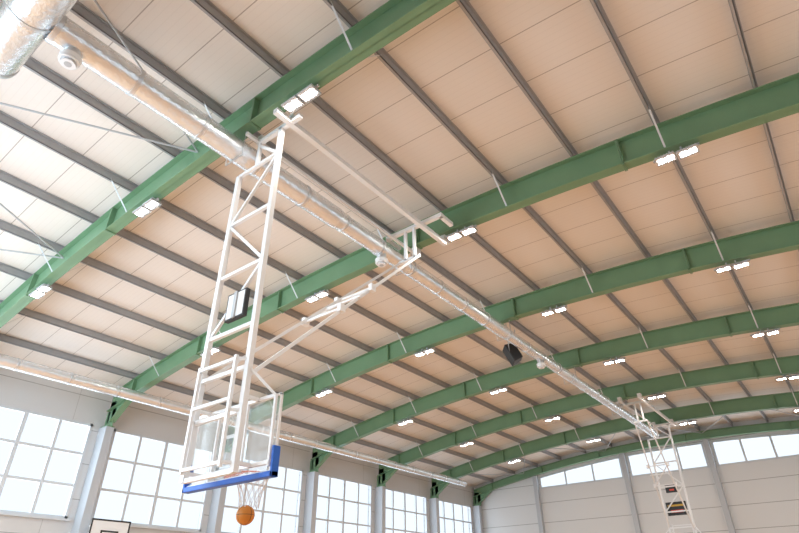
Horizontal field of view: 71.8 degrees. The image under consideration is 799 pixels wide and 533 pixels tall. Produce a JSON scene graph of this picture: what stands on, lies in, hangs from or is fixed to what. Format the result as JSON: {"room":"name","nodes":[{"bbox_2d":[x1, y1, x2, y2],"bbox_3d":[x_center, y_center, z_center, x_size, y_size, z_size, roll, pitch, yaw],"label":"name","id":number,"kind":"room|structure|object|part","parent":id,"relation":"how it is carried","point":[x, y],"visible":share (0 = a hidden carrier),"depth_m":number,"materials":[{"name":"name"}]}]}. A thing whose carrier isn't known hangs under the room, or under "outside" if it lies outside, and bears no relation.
{"room":"indoor basketball gym","nodes":[
{"label":"indoor basketball gym","id":0,"kind":"room"},
{"bbox_2d":[71,426,113,532],"bbox_3d":[-10.146,8.534,17.427,0.580,6.828,0.400,-22,-38,31],"label":"steel column","id":1,"kind":"structure","parent":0,"point":[90,489],"depth_m":18.18,"materials":[{"name":"white metal"}]},
{"bbox_2d":[206,452,231,532],"bbox_3d":[-7.087,10.574,20.816,0.580,6.828,0.400,-22,-38,31],"label":"steel column","id":2,"kind":"structure","parent":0,"point":[217,505],"depth_m":21.42,"materials":[{"name":"white metal"}]},
{"bbox_2d":[0,367,473,532],"bbox_3d":[-5.893,11.146,23.082,0.250,8.196,35.500,-22,-38,31],"label":"wall","id":3,"kind":"structure","parent":0,"point":[20,390],"depth_m":20.80,"materials":[{"name":"white paint"}]},
{"bbox_2d":[0,404,92,520],"bbox_3d":[-11.915,5.924,16.907,0.220,3.070,4.400,-22,-38,31],"label":"window","id":4,"kind":"structure","parent":3,"relation":"in","point":[16,441],"depth_m":17.49,"materials":[{"name":"white metal"}]},
{"bbox_2d":[88,518,130,532],"bbox_3d":[-9.383,8.618,17.666,1.508,0.900,1.300,-22,-38,31],"label":"backboard","id":5,"kind":"object","parent":3,"relation":"attached to","point":[97,525],"visible":0.94,"depth_m":17.69,"materials":[{"name":"white paint"}]},
{"bbox_2d":[90,429,212,532],"bbox_3d":[-8.856,7.964,20.295,0.220,3.070,4.400,-22,-38,31],"label":"window","id":6,"kind":"structure","parent":3,"relation":"in","point":[134,463],"depth_m":20.09,"materials":[{"name":"white metal"}]},
{"bbox_2d":[221,457,303,532],"bbox_3d":[-5.798,10.004,23.684,0.220,3.070,4.400,-22,-38,31],"label":"window","id":7,"kind":"structure","parent":3,"relation":"in","point":[282,489],"depth_m":24.17,"materials":[{"name":"white metal"}]},
{"bbox_2d":[316,473,371,532],"bbox_3d":[-2.739,12.045,27.073,0.220,3.070,4.400,-22,-38,31],"label":"window","id":8,"kind":"structure","parent":3,"relation":"in","point":[327,497],"depth_m":27.44,"materials":[{"name":"white metal"}]},
{"bbox_2d":[386,488,427,532],"bbox_3d":[0.319,14.085,30.461,0.220,3.070,4.400,-22,-38,31],"label":"window","id":9,"kind":"structure","parent":3,"relation":"in","point":[392,508],"depth_m":30.86,"materials":[{"name":"white metal"}]},
{"bbox_2d":[439,499,472,532],"bbox_3d":[3.378,16.125,33.850,0.220,3.070,4.400,-22,-38,31],"label":"window","id":10,"kind":"structure","parent":3,"relation":"in","point":[442,501],"depth_m":34.51,"materials":[{"name":"white metal"}]},
{"bbox_2d":[236,505,254,524],"bbox_3d":[-2.035,3.283,7.282,0.247,0.247,0.247,-22,-38,31],"label":"basketball","id":11,"kind":"object","parent":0,"point":[245,515],"depth_m":7.20,"materials":[{"name":"orange rubber"}]},
{"bbox_2d":[302,471,318,532],"bbox_3d":[-4.029,12.615,24.204,0.580,6.828,0.400,-22,-38,31],"label":"steel column","id":12,"kind":"structure","parent":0,"point":[310,507],"depth_m":25.19,"materials":[{"name":"grey metal"}]},
{"bbox_2d":[374,486,385,532],"bbox_3d":[-0.970,14.655,27.593,0.580,6.828,0.400,-22,-38,31],"label":"steel column","id":13,"kind":"structure","parent":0,"point":[380,492],"depth_m":28.66,"materials":[{"name":"grey metal"}]},
{"bbox_2d":[0,0,798,486],"bbox_3d":[5.040,2.466,18.441,28.108,1.691,36.100,-22,-38,31],"label":"ceiling","id":14,"kind":"structure","parent":0,"point":[686,56],"depth_m":12.57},
{"bbox_2d":[0,0,798,481],"bbox_3d":[5.024,2.468,18.454,24.553,1.359,35.500,-22,-38,31],"label":"roof purlins","id":15,"kind":"structure","parent":14,"relation":"attached to","point":[81,11],"depth_m":13.65,"materials":[{"name":"metal"}]},
{"bbox_2d":[6,1,797,469],"bbox_3d":[4.383,2.922,18.759,19.595,1.519,26.246,-22,-38,31],"label":"braces","id":16,"kind":"object","parent":15,"relation":"attached to","point":[332,6],"visible":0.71,"depth_m":13.58,"materials":[{"name":"grey metal"}]},
{"bbox_2d":[503,324,522,365],"bbox_3d":[3.717,2.599,18.297,0.568,1.328,0.512,-1,-31,1],"label":"loudspeaker","id":17,"kind":"object","parent":14,"relation":"hanging from","point":[512,353],"visible":0.87,"depth_m":17.97,"materials":[{"name":"black plastic"}]},
{"bbox_2d":[0,0,798,474],"bbox_3d":[4.687,2.883,18.508,24.335,1.267,35.019,-22,-38,31],"label":"rods","id":18,"kind":"object","parent":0,"point":[95,1],"visible":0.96,"depth_m":10.74,"materials":[{"name":"grey metal"}]},
{"bbox_2d":[429,498,439,532],"bbox_3d":[2.088,16.695,30.982,0.580,6.828,0.400,-22,-38,31],"label":"steel column","id":19,"kind":"structure","parent":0,"point":[433,502],"depth_m":32.17,"materials":[{"name":"grey metal"}]},
{"bbox_2d":[472,505,482,532],"bbox_3d":[5.116,18.668,34.365,0.580,6.938,0.400,-22,-38,31],"label":"steel column","id":20,"kind":"structure","parent":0,"point":[477,512],"depth_m":35.66,"materials":[{"name":"grey metal"}]},
{"bbox_2d":[474,416,798,532],"bbox_3d":[16.013,13.291,28.394,27.508,9.671,0.250,-22,-38,31],"label":"wall","id":21,"kind":"structure","parent":0,"point":[761,496],"depth_m":30.16,"materials":[{"name":"white paint"}]},
{"bbox_2d":[539,457,623,488],"bbox_3d":[10.876,12.515,33.373,5.219,1.209,0.120,-22,-38,31],"label":"window","id":22,"kind":"structure","parent":21,"relation":"in","point":[615,458],"depth_m":33.20,"materials":[{"name":"white metal"}]},
{"bbox_2d":[627,442,709,476],"bbox_3d":[14.886,10.818,30.775,4.132,1.318,0.120,-22,-38,31],"label":"window","id":23,"kind":"structure","parent":21,"relation":"in","point":[700,443],"depth_m":30.53,"materials":[{"name":"white"}]},
{"bbox_2d":[710,432,798,465],"bbox_3d":[18.475,9.343,28.424,4.144,1.311,0.120,-22,-38,31],"label":"window","id":24,"kind":"structure","parent":21,"relation":"in","point":[770,436],"depth_m":28.52,"materials":[{"name":"white metal"}]},
{"bbox_3d":[5.126,10.206,13.703,28.108,0.200,36.100,-22,-38,31],"label":"floor","id":25,"kind":"structure","parent":0,"visible":0},
{"bbox_2d":[0,0,455,327],"bbox_3d":[-2.598,-1.930,9.538,27.428,2.644,0.260,-22,-38,31],"label":"steel rafter","id":26,"kind":"object","parent":25,"relation":"on","point":[391,20],"visible":0.91,"depth_m":10.04,"materials":[{"name":"green metal"}]},
{"bbox_2d":[29,283,52,298],"bbox_3d":[-8.915,0.579,13.728,0.800,0.197,0.240,-22,-38,31],"label":"floodlight","id":27,"kind":"object","parent":26,"relation":"attached to","point":[37,293],"visible":1,"depth_m":13.66,"materials":[{"name":"grey metal"}]},
{"bbox_2d":[132,197,161,217],"bbox_3d":[-5.280,-1.272,11.562,0.800,0.183,0.240,-22,-38,31],"label":"floodlight","id":28,"kind":"object","parent":26,"relation":"attached to","point":[152,203],"visible":1,"depth_m":11.50,"materials":[{"name":"grey metal"}]},
{"bbox_2d":[281,83,321,113],"bbox_3d":[-1.642,-2.840,9.222,0.800,0.177,0.240,-22,-38,31],"label":"floodlight","id":29,"kind":"object","parent":26,"relation":"attached to","point":[309,93],"visible":1,"depth_m":9.16,"materials":[{"name":"grey metal"}]},
{"bbox_2d":[101,73,798,427],"bbox_3d":[0.460,0.110,12.926,27.428,2.644,0.260,-22,-38,31],"label":"steel rafter","id":30,"kind":"object","parent":25,"relation":"on","point":[777,99],"visible":0.85,"depth_m":11.60,"materials":[{"name":"green metal"}]},
{"bbox_2d":[200,347,220,355],"bbox_3d":[-5.856,2.620,17.116,0.800,0.197,0.240,-22,-38,31],"label":"floodlight","id":31,"kind":"object","parent":30,"relation":"attached to","point":[214,349],"visible":0.51,"depth_m":16.97,"materials":[{"name":"grey metal"}]},
{"bbox_2d":[178,107,452,508],"bbox_3d":[-0.894,1.137,9.936,1.941,6.252,5.268,-25,-39,34],"label":"basketball hoop","id":32,"kind":"object","parent":30,"relation":"hanging from","point":[237,305],"visible":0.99,"depth_m":8.13},
{"bbox_3d":[-2.244,2.368,7.440,1.820,0.990,0.036,-22,-38,31],"label":"board frame","id":33,"kind":"part","parent":32,"relation":"part of","materials":[{"name":"white paint"}]},
{"bbox_2d":[224,287,250,323],"bbox_3d":[-2.374,0.566,8.047,0.420,0.440,0.105,-22,-38,31],"label":"shot clock","id":34,"kind":"object","parent":32,"relation":"on","point":[237,305],"depth_m":7.99,"materials":[{"name":"black plastic"}]},
{"bbox_2d":[305,290,329,302],"bbox_3d":[-2.221,0.768,14.951,0.800,0.183,0.240,-22,-38,31],"label":"floodlight","id":35,"kind":"object","parent":30,"relation":"attached to","point":[324,293],"visible":1,"depth_m":14.89,"materials":[{"name":"grey metal"}]},
{"bbox_2d":[446,225,477,241],"bbox_3d":[1.417,-0.799,12.611,0.800,0.177,0.240,-22,-38,31],"label":"floodlight","id":36,"kind":"object","parent":30,"relation":"attached to","point":[466,231],"visible":1,"depth_m":12.55,"materials":[{"name":"grey metal"}]},
{"bbox_2d":[653,142,699,166],"bbox_3d":[5.058,-2.076,10.093,0.800,0.190,0.240,-22,-38,31],"label":"floodlight","id":37,"kind":"object","parent":30,"relation":"attached to","point":[666,158],"visible":1,"depth_m":10.04,"materials":[{"name":"grey metal"}]},
{"bbox_2d":[224,220,798,452],"bbox_3d":[3.519,2.151,16.315,27.428,2.644,0.260,-22,-38,31],"label":"steel rafter","id":38,"kind":"object","parent":25,"relation":"on","point":[782,238],"visible":0.88,"depth_m":15.95,"materials":[{"name":"green metal"}]},
{"bbox_2d":[0,353,466,485],"bbox_3d":[-5.457,6.555,22.106,0.370,0.370,30.363,-22,-38,31],"label":"spiral duct","id":39,"kind":"object","parent":38,"relation":"hanging from","point":[8,362],"visible":0.88,"depth_m":18.96,"materials":[{"name":"metal"}]},
{"bbox_2d":[315,389,332,396],"bbox_3d":[-2.798,4.660,20.505,0.800,0.197,0.240,-22,-38,31],"label":"floodlight","id":40,"kind":"object","parent":38,"relation":"attached to","point":[326,391],"visible":1,"depth_m":20.44,"materials":[{"name":"grey metal"}]},
{"bbox_2d":[44,15,658,437],"bbox_3d":[3.868,2.516,17.495,0.490,0.797,28.700,-22,-38,31],"label":"air duct","id":41,"kind":"object","parent":38,"relation":"hanging from","point":[77,46],"visible":0.98,"depth_m":9.97,"materials":[{"name":"metal"}]},
{"bbox_2d":[0,0,77,78],"bbox_3d":[-3.357,-4.236,6.466,6.850,0.684,0.684,-22,-38,31],"label":"duct","id":42,"kind":"object","parent":41,"relation":"attached to","point":[24,24],"visible":0.95,"depth_m":7.48,"materials":[{"name":"metal"}]},
{"bbox_2d":[414,347,435,356],"bbox_3d":[0.837,2.808,18.339,0.800,0.183,0.240,-22,-38,31],"label":"floodlight","id":43,"kind":"object","parent":38,"relation":"attached to","point":[430,350],"visible":1,"depth_m":18.28,"materials":[{"name":"grey metal"}]},
{"bbox_2d":[541,305,567,316],"bbox_3d":[4.475,1.241,15.999,0.800,0.177,0.240,-22,-38,31],"label":"floodlight","id":44,"kind":"object","parent":38,"relation":"attached to","point":[550,311],"visible":1,"depth_m":15.94,"materials":[{"name":"grey metal"}]},
{"bbox_2d":[713,259,749,273],"bbox_3d":[8.116,-0.036,13.482,0.800,0.190,0.240,-22,-38,31],"label":"floodlight","id":45,"kind":"object","parent":38,"relation":"attached to","point":[745,263],"visible":1,"depth_m":13.43,"materials":[{"name":"grey metal"}]},
{"bbox_2d":[310,303,798,471],"bbox_3d":[6.577,4.191,19.703,27.428,2.644,0.260,-22,-38,31],"label":"steel rafter","id":46,"kind":"object","parent":25,"relation":"on","point":[782,316],"visible":0.93,"depth_m":20.05,"materials":[{"name":"green metal"}]},
{"bbox_2d":[397,418,413,424],"bbox_3d":[0.261,6.700,23.894,0.800,0.197,0.240,-22,-38,31],"label":"floodlight","id":47,"kind":"object","parent":46,"relation":"attached to","point":[403,422],"visible":1,"depth_m":23.85,"materials":[{"name":"grey metal"}]},
{"bbox_2d":[489,387,507,393],"bbox_3d":[3.896,4.849,21.728,0.800,0.183,0.240,-22,-38,31],"label":"floodlight","id":48,"kind":"object","parent":46,"relation":"attached to","point":[505,388],"visible":1,"depth_m":21.66,"materials":[{"name":"grey metal"}]},
{"bbox_2d":[602,357,625,364],"bbox_3d":[7.534,3.281,19.388,0.800,0.177,0.240,-22,-38,31],"label":"floodlight","id":49,"kind":"object","parent":46,"relation":"attached to","point":[616,360],"visible":1,"depth_m":19.33,"materials":[{"name":"grey metal"}]},
{"bbox_2d":[750,328,779,337],"bbox_3d":[11.175,2.004,16.870,0.800,0.190,0.240,-22,-38,31],"label":"floodlight","id":50,"kind":"object","parent":46,"relation":"attached to","point":[774,331],"visible":1,"depth_m":16.81,"materials":[{"name":"grey metal"}]},
{"bbox_2d":[377,355,798,486],"bbox_3d":[9.636,6.231,23.092,27.428,2.644,0.260,-22,-38,31],"label":"steel rafter","id":51,"kind":"object","parent":25,"relation":"on","point":[788,365],"visible":0.91,"depth_m":24.08,"materials":[{"name":"green metal"}]},
{"bbox_2d":[459,441,473,446],"bbox_3d":[3.319,8.741,27.282,0.800,0.197,0.240,-22,-38,31],"label":"floodlight","id":52,"kind":"object","parent":51,"relation":"attached to","point":[468,442],"visible":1,"depth_m":27.26,"materials":[{"name":"grey metal"}]},
{"bbox_2d":[544,415,560,421],"bbox_3d":[6.954,6.889,25.116,0.800,0.183,0.240,-22,-38,31],"label":"floodlight","id":53,"kind":"object","parent":51,"relation":"attached to","point":[554,417],"visible":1,"depth_m":25.07,"materials":[{"name":"grey metal"}]},
{"bbox_2d":[646,393,665,399],"bbox_3d":[10.592,5.322,22.776,0.800,0.177,0.240,-22,-38,31],"label":"floodlight","id":54,"kind":"object","parent":51,"relation":"attached to","point":[658,395],"visible":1,"depth_m":22.73,"materials":[{"name":"grey metal"}]},
{"bbox_2d":[617,393,701,532],"bbox_3d":[11.064,9.157,23.254,1.941,6.252,5.297,-20,-36,28],"label":"basketball hoop","id":55,"kind":"object","parent":51,"relation":"attached to","point":[680,507],"visible":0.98,"depth_m":24.45,"materials":[{"name":"white paint"}]},
{"bbox_2d":[665,485,688,515],"bbox_3d":[12.396,10.489,24.841,0.850,1.310,0.105,-22,-38,31],"label":"shot clock","id":56,"kind":"object","parent":55,"relation":"on","point":[673,508],"depth_m":24.69,"materials":[{"name":"black plastic"}]},
{"bbox_2d":[774,374,798,380],"bbox_3d":[14.233,4.045,20.259,0.800,0.190,0.240,-22,-38,31],"label":"floodlight","id":57,"kind":"object","parent":51,"relation":"attached to","point":[795,376],"visible":1,"depth_m":20.20,"materials":[{"name":"grey metal"}]},
{"bbox_2d":[430,391,798,497],"bbox_3d":[12.694,8.271,26.481,27.428,2.644,0.260,-22,-38,31],"label":"steel rafter","id":58,"kind":"object","parent":25,"relation":"on","point":[777,401],"visible":0.9,"depth_m":28.08,"materials":[{"name":"green metal"}]},
{"bbox_2d":[508,458,520,462],"bbox_3d":[6.378,10.781,30.671,0.800,0.197,0.240,-22,-38,31],"label":"floodlight","id":59,"kind":"object","parent":58,"relation":"attached to","point":[512,460],"visible":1,"depth_m":30.65,"materials":[{"name":"grey metal"}]},
{"bbox_2d":[586,437,600,441],"bbox_3d":[10.013,8.929,28.505,0.800,0.183,0.240,-22,-38,31],"label":"floodlight","id":60,"kind":"object","parent":58,"relation":"attached to","point":[591,439],"visible":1,"depth_m":28.45,"materials":[{"name":"grey metal"}]},
{"bbox_2d":[678,420,695,424],"bbox_3d":[13.651,7.362,26.165,0.800,0.177,0.240,-22,-38,31],"label":"floodlight","id":61,"kind":"object","parent":58,"relation":"attached to","point":[689,421],"visible":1,"depth_m":26.12,"materials":[{"name":"grey metal"}]},
{"bbox_2d":[532,439,735,532],"bbox_3d":[14.498,14.046,28.913,23.740,8.954,0.277,-22,-38,31],"label":"columns","id":62,"kind":"structure","parent":25,"relation":"on","point":[721,494],"depth_m":30.33,"materials":[{"name":"grey paint"}]},
{"bbox_2d":[473,420,798,505],"bbox_3d":[15.722,10.291,29.835,27.428,2.424,0.260,-22,-38,31],"label":"steel rafter","id":63,"kind":"object","parent":25,"relation":"on","point":[481,493],"visible":0.96,"depth_m":31.84,"materials":[{"name":"green metal"}]}
]}

